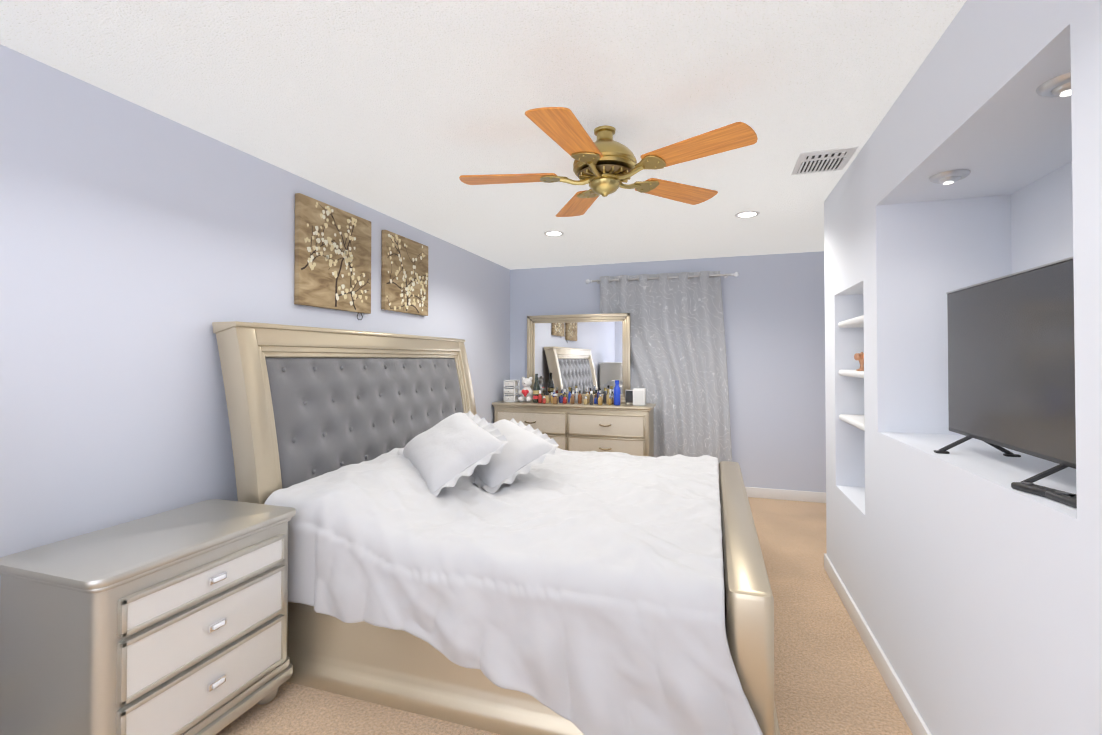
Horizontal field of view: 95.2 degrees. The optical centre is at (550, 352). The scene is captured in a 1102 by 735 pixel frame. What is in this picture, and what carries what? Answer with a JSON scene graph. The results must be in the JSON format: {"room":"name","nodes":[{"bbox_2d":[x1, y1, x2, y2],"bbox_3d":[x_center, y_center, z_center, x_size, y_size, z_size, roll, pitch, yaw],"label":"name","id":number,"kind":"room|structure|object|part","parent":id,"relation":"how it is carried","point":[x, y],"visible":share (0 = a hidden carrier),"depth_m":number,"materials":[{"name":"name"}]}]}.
{"room":"bedroom","nodes":[
{"label":"bedroom","id":0,"kind":"room"},
{"bbox_2d":[0,44,509,577],"bbox_3d":[-1.585,0.203,2.608,0.100,2.440,7.120,0,-1,18],"label":"wall","id":1,"kind":"structure","parent":0,"point":[142,248],"depth_m":2.06,"materials":[{"name":"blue paint"}]},
{"bbox_2d":[294,193,370,319],"bbox_3d":[-1.339,-0.560,3.143,0.039,0.680,0.630,0,-1,18],"label":"wall art","id":2,"kind":"object","parent":1,"relation":"attached to","point":[332,268],"visible":1,"depth_m":3.07,"materials":[{"name":"fabric"}]},
{"bbox_2d":[381,230,427,315],"bbox_3d":[-1.108,-0.590,3.862,0.039,0.570,0.570,0,-1,18],"label":"wall art","id":3,"kind":"object","parent":1,"relation":"attached to","point":[404,274],"visible":1,"depth_m":3.80,"materials":[{"name":"fabric"}]},
{"bbox_2d":[0,0,966,269],"bbox_3d":[0.343,-1.065,2.005,4.150,0.080,7.120,0,-1,18],"label":"ceiling","id":4,"kind":"structure","parent":0,"point":[408,112],"depth_m":1.97,"materials":[{"name":"white paint"}]},
{"bbox_2d":[544,231,563,235],"bbox_3d":[0.023,-0.993,4.197,0.172,0.005,0.172,0,-1,18],"label":"recessed light","id":5,"kind":"object","parent":4,"relation":"in","point":[553,233],"visible":1,"depth_m":4.18,"materials":[{"name":"white"}]},
{"bbox_2d":[459,107,757,216],"bbox_3d":[0.222,-0.868,2.281,1.298,0.305,1.280,0,-1,18],"label":"ceiling fan","id":6,"kind":"object","parent":4,"relation":"hanging from","point":[605,164],"visible":1,"depth_m":2.18,"materials":[{"name":"orange wood"}]},
{"bbox_2d":[735,211,759,217],"bbox_3d":[1.421,-1.000,3.644,0.172,0.005,0.172,0,-1,18],"label":"recessed light","id":7,"kind":"object","parent":4,"relation":"in","point":[746,214],"visible":0.96,"depth_m":3.64,"materials":[{"name":"white"}]},
{"bbox_2d":[791,146,857,174],"bbox_3d":[1.436,-1.009,2.662,0.260,0.014,0.310,0,-1,18],"label":"ceiling vent","id":8,"kind":"object","parent":4,"relation":"in","point":[823,160],"visible":1,"depth_m":2.64,"materials":[{"name":"white metal"}]},
{"bbox_2d":[216,497,912,734],"bbox_3d":[0.343,1.445,1.973,4.150,0.060,7.120,0,-1,18],"label":"floor","id":9,"kind":"structure","parent":0,"point":[828,679],"depth_m":2.16,"materials":[{"name":"carpet"}]},
{"bbox_2d":[0,499,295,734],"bbox_3d":[-1.395,1.031,1.827,0.510,0.765,0.748,0,-1,18],"label":"nightstand","id":10,"kind":"object","parent":9,"relation":"on","point":[173,622],"visible":1,"depth_m":1.60,"materials":[{"name":"beige wood"}]},
{"bbox_2d":[212,321,779,734],"bbox_3d":[-0.079,0.645,3.016,2.476,1.568,2.391,0,-1,18],"label":"bed","id":11,"kind":"object","parent":9,"relation":"on","point":[450,560],"visible":0.94,"depth_m":2.08,"materials":[{"name":"beige fabric"}]},
{"bbox_2d":[397,410,507,495],"bbox_3d":[-0.577,0.530,2.841,0.537,0.150,0.711,-32,23,-22],"label":"pillow","id":12,"kind":"object","parent":11,"relation":"on","point":[432,463],"depth_m":2.67,"materials":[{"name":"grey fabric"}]},
{"bbox_2d":[264,448,762,734],"bbox_3d":[0.067,0.978,2.948,2.174,0.771,2.369,0,-1,18],"label":"duvet","id":13,"kind":"object","parent":11,"relation":"on","point":[564,592],"depth_m":1.96,"materials":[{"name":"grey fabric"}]},
{"bbox_2d":[472,418,558,492],"bbox_3d":[-0.313,0.582,3.040,0.537,0.150,0.711,-28,21,-26],"label":"pillow","id":14,"kind":"object","parent":11,"relation":"on","point":[526,446],"depth_m":2.82,"materials":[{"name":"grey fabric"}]},
{"bbox_2d":[492,400,655,456],"bbox_3d":[0.225,0.996,5.291,1.688,0.925,0.463,0,-1,18],"label":"dresser","id":15,"kind":"object","parent":9,"relation":"on","point":[621,427],"visible":0.44,"depth_m":5.04,"materials":[{"name":"beige wood"}]},
{"bbox_2d":[504,380,519,401],"bbox_3d":[-0.431,0.417,5.494,0.130,0.235,0.164,0,-1,18],"label":"rack","id":16,"kind":"object","parent":15,"relation":"on","point":[512,389],"visible":0.9,"depth_m":5.43,"materials":[{"name":"white plastic"}]},
{"bbox_2d":[518,377,532,401],"bbox_3d":[-0.269,0.398,5.459,0.170,0.272,0.168,0,-1,18],"label":"teddy bear","id":17,"kind":"object","parent":15,"relation":"on","point":[526,392],"visible":1,"depth_m":5.43},
{"bbox_2d":[533,374,539,402],"bbox_3d":[-0.154,0.379,5.376,0.077,0.307,0.076,0,-1,18],"label":"wine bottle","id":18,"kind":"object","parent":15,"relation":"on","point":[536,387],"visible":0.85,"depth_m":5.34,"materials":[{"name":"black glass"}]},
{"bbox_2d":[538,387,613,404],"bbox_3d":[0.265,0.448,5.278,0.788,0.168,0.283,0,-1,18],"label":"perfume bottles","id":19,"kind":"object","parent":15,"relation":"on","point":[608,397],"visible":1,"depth_m":5.23,"materials":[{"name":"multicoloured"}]},
{"bbox_2d":[527,313,630,402],"bbox_3d":[0.287,0.059,5.495,1.160,0.950,0.045,0,-1,18],"label":"mirror","id":20,"kind":"object","parent":15,"relation":"on","point":[581,352],"visible":0.77,"depth_m":5.49,"materials":[{"name":"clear mirror"}]},
{"bbox_2d":[614,380,619,404],"bbox_3d":[0.667,0.404,5.070,0.068,0.250,0.067,0,-1,18],"label":"bottle","id":21,"kind":"object","parent":15,"relation":"on","point":[616,394],"visible":1,"depth_m":5.04,"materials":[{"name":"blue glass"}]},
{"bbox_2d":[625,390,632,404],"bbox_3d":[0.807,0.455,5.155,0.085,0.150,0.052,0,-1,18],"label":"desk clock","id":22,"kind":"object","parent":15,"relation":"on","point":[628,396],"visible":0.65,"depth_m":5.13,"materials":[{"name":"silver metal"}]},
{"bbox_2d":[633,388,645,405],"bbox_3d":[0.885,0.443,5.030,0.120,0.170,0.102,0,-1,18],"label":"box device","id":23,"kind":"object","parent":15,"relation":"on","point":[639,396],"visible":0.98,"depth_m":4.98,"materials":[{"name":"white plastic"}]},
{"bbox_2d":[510,251,825,492],"bbox_3d":[1.464,0.238,5.315,4.050,2.440,0.100,0,-1,18],"label":"wall","id":24,"kind":"structure","parent":0,"point":[774,314],"depth_m":5.05,"materials":[{"name":"blue paint"}]},
{"bbox_2d":[585,271,738,472],"bbox_3d":[1.143,0.248,5.311,1.588,2.160,0.102,0,-1,18],"label":"curtain","id":25,"kind":"object","parent":24,"relation":"attached to","point":[678,365],"visible":0.77,"depth_m":5.23,"materials":[{"name":"fabric"}]},
{"bbox_3d":[1.144,-0.786,5.328,1.588,0.052,0.094,0,-1,18],"label":"rod","id":26,"kind":"part","parent":25,"relation":"part of","materials":[{"name":"silver metal"}]},
{"bbox_2d":[745,487,825,502],"bbox_3d":[1.413,1.408,5.256,3.920,0.100,0.014,0,-1,18],"label":"baseboard","id":27,"kind":"structure","parent":24,"relation":"attached to","point":[781,494],"depth_m":4.96,"materials":[{"name":"white wood"}]},
{"bbox_2d":[824,0,1101,734],"bbox_3d":[1.304,0.179,0.777,0.580,2.440,5.200,0,-1,18],"label":"wall","id":28,"kind":"structure","parent":0,"point":[970,576],"depth_m":1.69,"materials":[{"name":"white paint"}]},
{"bbox_2d":[838,315,864,430],"bbox_3d":[1.820,0.225,2.722,0.344,1.120,0.616,0,-1,18],"label":"shelves","id":29,"kind":"object","parent":28,"relation":"attached to","point":[856,421],"visible":0.12,"depth_m":2.81,"materials":[{"name":"white wood"}]},
{"bbox_2d":[854,352,863,370],"bbox_3d":[1.666,0.047,2.690,0.073,0.100,0.076,0,-1,18],"label":"figurine","id":30,"kind":"object","parent":29,"relation":"on","point":[859,357],"visible":0.62,"depth_m":2.68,"materials":[{"name":"orange ceramic"}]},
{"bbox_2d":[824,553,931,734],"bbox_3d":[1.023,1.351,0.860,0.014,0.100,5.214,0,-1,18],"label":"baseboard","id":31,"kind":"structure","parent":28,"relation":"attached to","point":[915,722],"depth_m":2.21,"materials":[{"name":"white wood"}]},
{"bbox_2d":[929,169,970,184],"bbox_3d":[1.519,-0.667,1.917,0.126,0.044,0.126,0,-1,18],"label":"light","id":32,"kind":"object","parent":28,"relation":"attached to","point":[948,177],"visible":0.98,"depth_m":1.89,"materials":[{"name":"silver metal"}]},
{"bbox_2d":[934,256,1075,482],"bbox_3d":[1.377,0.058,1.464,0.240,0.581,0.890,0,-1,18],"label":"tv","id":33,"kind":"object","parent":28,"relation":"on","point":[1011,364],"visible":0.73,"depth_m":1.46,"materials":[{"name":"black plastic"}]},
{"bbox_2d":[1011,482,1076,497],"bbox_3d":[1.191,0.334,1.195,0.044,0.020,0.170,0,-1,-2],"label":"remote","id":34,"kind":"object","parent":28,"relation":"on","point":[1032,488],"visible":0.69,"depth_m":1.23,"materials":[{"name":"black plastic"}]},
{"bbox_2d":[1036,72,1070,97],"bbox_3d":[1.311,-0.675,1.269,0.126,0.044,0.126,0,-1,18],"label":"light","id":35,"kind":"object","parent":28,"relation":"attached to","point":[1059,86],"visible":0.46,"depth_m":1.27,"materials":[{"name":"silver metal"}]},
{"bbox_2d":[1045,491,1076,507],"bbox_3d":[1.173,0.333,1.106,0.044,0.020,0.170,0,-1,12],"label":"remote","id":36,"kind":"object","parent":28,"relation":"on","point":[1066,498],"visible":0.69,"depth_m":1.15,"materials":[{"name":"black plastic"}]}
]}

